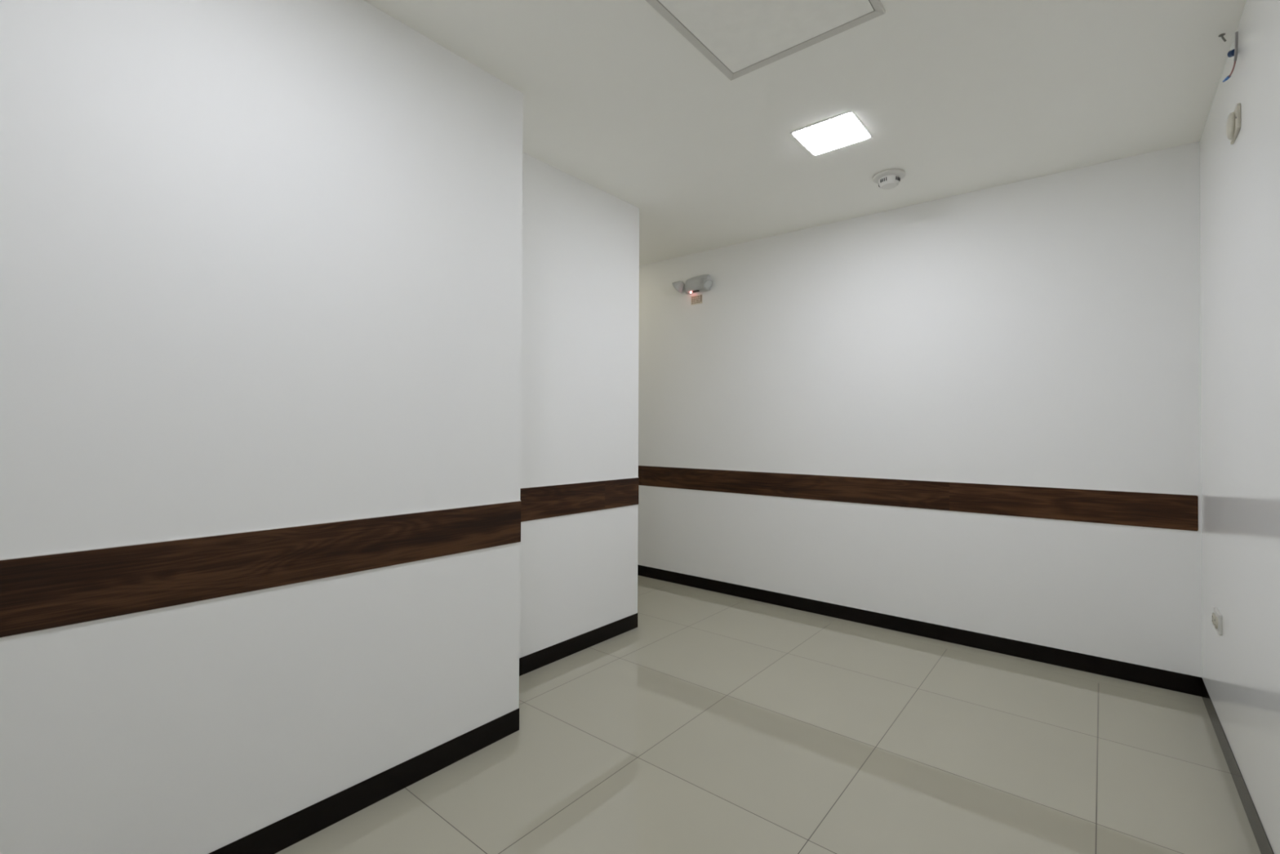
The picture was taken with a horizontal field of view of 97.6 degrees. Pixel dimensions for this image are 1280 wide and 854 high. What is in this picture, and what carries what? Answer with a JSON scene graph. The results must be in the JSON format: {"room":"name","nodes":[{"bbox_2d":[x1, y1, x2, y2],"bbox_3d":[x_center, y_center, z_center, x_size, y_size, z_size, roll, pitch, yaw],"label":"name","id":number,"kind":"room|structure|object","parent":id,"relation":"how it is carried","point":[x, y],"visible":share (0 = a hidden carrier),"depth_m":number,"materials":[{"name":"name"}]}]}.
{"room":"hospital interior","nodes":[
{"label":"hospital interior","id":0,"kind":"room"},
{"bbox_2d":[0,0,523,853],"bbox_3d":[-1.754,-0.086,1.158,0.773,2.429,3.152,0,-1,40],"label":"wall","id":1,"kind":"structure","parent":0,"point":[260,260],"depth_m":1.44,"materials":[{"name":"paint"}]},
{"bbox_2d":[0,500,520,638],"bbox_3d":[-1.456,0.341,0.906,0.005,0.154,3.152,0,-1,40],"label":"trim","id":2,"kind":"structure","parent":1,"relation":"attached to","point":[44,592],"depth_m":1.40,"materials":[{"name":"brown wood"}]},
{"bbox_2d":[208,707,519,853],"bbox_3d":[-1.603,1.086,1.019,0.373,0.082,3.154,0,-1,40],"label":"baseboard","id":3,"kind":"structure","parent":1,"relation":"attached to","point":[281,834],"depth_m":1.68,"materials":[{"name":"plastic"}]},
{"bbox_2d":[519,152,639,657],"bbox_3d":[-1.078,-0.075,3.389,1.824,2.456,1.149,0,-1,40],"label":"wall","id":4,"kind":"structure","parent":0,"point":[580,241],"depth_m":2.87,"materials":[{"name":"paint"}]},
{"bbox_2d":[520,477,635,522],"bbox_3d":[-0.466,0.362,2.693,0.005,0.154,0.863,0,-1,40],"label":"trim","id":5,"kind":"structure","parent":4,"relation":"attached to","point":[548,501],"depth_m":2.78,"materials":[{"name":"brown wood"}]},
{"bbox_2d":[519,613,637,675],"bbox_3d":[-1.082,1.112,3.378,1.825,0.082,1.149,0,-1,40],"label":"baseboard","id":6,"kind":"structure","parent":4,"relation":"attached to","point":[536,660],"depth_m":2.85,"materials":[{"name":"tile"}]},
{"bbox_2d":[604,477,639,509],"bbox_3d":[-0.100,0.368,3.136,0.005,0.154,0.286,0,-1,40],"label":"trim","id":7,"kind":"structure","parent":4,"relation":"attached to","point":[618,492],"depth_m":3.13,"materials":[{"name":"brown wood"}]},
{"bbox_2d":[275,575,1261,853],"bbox_3d":[-0.871,1.198,1.746,4.527,0.120,5.510,0,-1,40],"label":"floor","id":8,"kind":"structure","parent":0,"point":[717,722],"depth_m":1.94,"materials":[{"name":"tile"}]},
{"bbox_2d":[363,0,1246,266],"bbox_3d":[-0.859,-1.356,1.771,4.527,0.252,5.510,0,-1,40],"label":"ceiling","id":9,"kind":"structure","parent":0,"point":[958,96],"depth_m":2.14,"materials":[{"name":"paint"}]},
{"bbox_2d":[644,0,884,80],"bbox_3d":[0.366,-1.259,1.658,0.534,0.024,0.532,0,-1,40],"label":"access hatch","id":10,"kind":"object","parent":9,"relation":"attached to","point":[740,37],"visible":1,"depth_m":1.75,"materials":[{"name":"grey paint"}]},
{"bbox_2d":[790,111,872,155],"bbox_3d":[0.826,-1.258,2.414,0.261,0.010,0.255,0,-1,40],"label":"recessed light","id":11,"kind":"object","parent":9,"relation":"in","point":[846,129],"visible":1,"depth_m":2.40,"materials":[{"name":"white plastic"}]},
{"bbox_2d":[872,168,906,189],"bbox_3d":[1.243,-1.229,2.796,0.151,0.058,0.151,0,-1,40],"label":"smoke detector","id":12,"kind":"object","parent":9,"relation":"attached to","point":[889,179],"visible":1,"depth_m":2.76,"materials":[{"name":"white plastic"}]},
{"bbox_2d":[1218,33,1226,41],"bbox_3d":[1.848,-1.231,1.779,0.017,0.028,0.016,0,-1,40],"label":"ceiling hook","id":13,"kind":"object","parent":9,"relation":"attached to","point":[1222,35],"visible":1,"depth_m":1.77,"materials":[{"name":"metal"}]},
{"bbox_2d":[637,141,1202,677],"bbox_3d":[0.841,-0.066,3.826,4.527,2.464,0.150,0,-1,40],"label":"wall","id":14,"kind":"structure","parent":0,"point":[1044,331],"depth_m":3.01,"materials":[{"name":"paint"}]},
{"bbox_2d":[671,274,712,293],"bbox_3d":[0.378,-1.036,4.059,0.333,0.123,0.103,0,-1,40],"label":"emergency light","id":15,"kind":"object","parent":14,"relation":"attached to","point":[703,282],"visible":1,"depth_m":4.05,"materials":[{"name":"grey plastic"}]},
{"bbox_2d":[691,294,702,305],"bbox_3d":[0.414,-0.929,4.092,0.098,0.065,0.002,0,-1,40],"label":"label sticker","id":16,"kind":"object","parent":14,"relation":"attached to","point":[695,300],"visible":1,"depth_m":4.09,"materials":[{"name":"beige paper"}]},
{"bbox_2d":[638,465,949,511],"bbox_3d":[0.416,0.380,4.069,3.260,0.154,0.005,0,-1,40],"label":"trim","id":17,"kind":"structure","parent":14,"relation":"attached to","point":[930,495],"depth_m":3.53,"materials":[{"name":"brown wood"}]},
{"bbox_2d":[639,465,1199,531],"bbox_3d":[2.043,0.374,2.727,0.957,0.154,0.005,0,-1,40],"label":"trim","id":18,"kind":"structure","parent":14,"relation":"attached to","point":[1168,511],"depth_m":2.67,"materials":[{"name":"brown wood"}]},
{"bbox_2d":[637,564,1201,696],"bbox_3d":[0.786,1.124,3.756,4.226,0.082,0.002,0,-1,40],"label":"baseboard","id":19,"kind":"structure","parent":14,"relation":"attached to","point":[1166,679],"depth_m":3.00,"materials":[{"name":"tile"}]},
{"bbox_2d":[1199,0,1279,853],"bbox_3d":[0.823,-0.068,0.365,0.150,2.400,5.210,0,-1,40],"label":"wall","id":20,"kind":"structure","parent":0,"point":[1239,181],"depth_m":1.67,"materials":[{"name":"white paint"}]},
{"bbox_2d":[1211,607,1222,635],"bbox_3d":[2.105,0.708,2.046,0.017,0.072,0.120,0,-1,40],"label":"wall socket","id":21,"kind":"object","parent":20,"relation":"attached to","point":[1216,617],"visible":1,"depth_m":2.02,"materials":[{"name":"white plastic"}]},
{"bbox_2d":[1211,613,1215,624],"bbox_3d":[2.119,0.708,2.070,0.007,0.042,0.042,0,-1,40],"label":"outlet","id":22,"kind":"object","parent":21,"relation":"attached to","point":[1213,615],"depth_m":2.07,"materials":[{"name":"plastic"}]},
{"bbox_2d":[1213,616,1217,628],"bbox_3d":[2.084,0.707,2.027,0.007,0.042,0.042,0,-1,40],"label":"outlet","id":23,"kind":"object","parent":21,"relation":"attached to","point":[1215,619],"depth_m":2.02,"materials":[{"name":"plastic"}]},
{"bbox_2d":[1222,31,1238,82],"bbox_3d":[1.858,-1.161,1.766,0.022,0.117,0.081,0,-1,16],"label":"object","id":24,"kind":"object","parent":20,"relation":"attached to","point":[1233,52],"visible":1,"depth_m":1.74,"materials":[{"name":"blue plastic"}]},
{"bbox_2d":[1226,102,1240,144],"bbox_3d":[1.861,-0.949,1.760,0.020,0.080,0.128,0,-1,40],"label":"junction box","id":25,"kind":"object","parent":20,"relation":"attached to","point":[1233,127],"visible":1,"depth_m":1.74,"materials":[{"name":"beige plastic"}]},
{"bbox_2d":[1201,677,1274,853],"bbox_3d":[0.759,1.091,0.402,0.002,0.082,5.208,0,-1,40],"label":"baseboard","id":26,"kind":"structure","parent":20,"relation":"attached to","point":[1264,844],"depth_m":1.75,"materials":[{"name":"plastic"}]}
]}

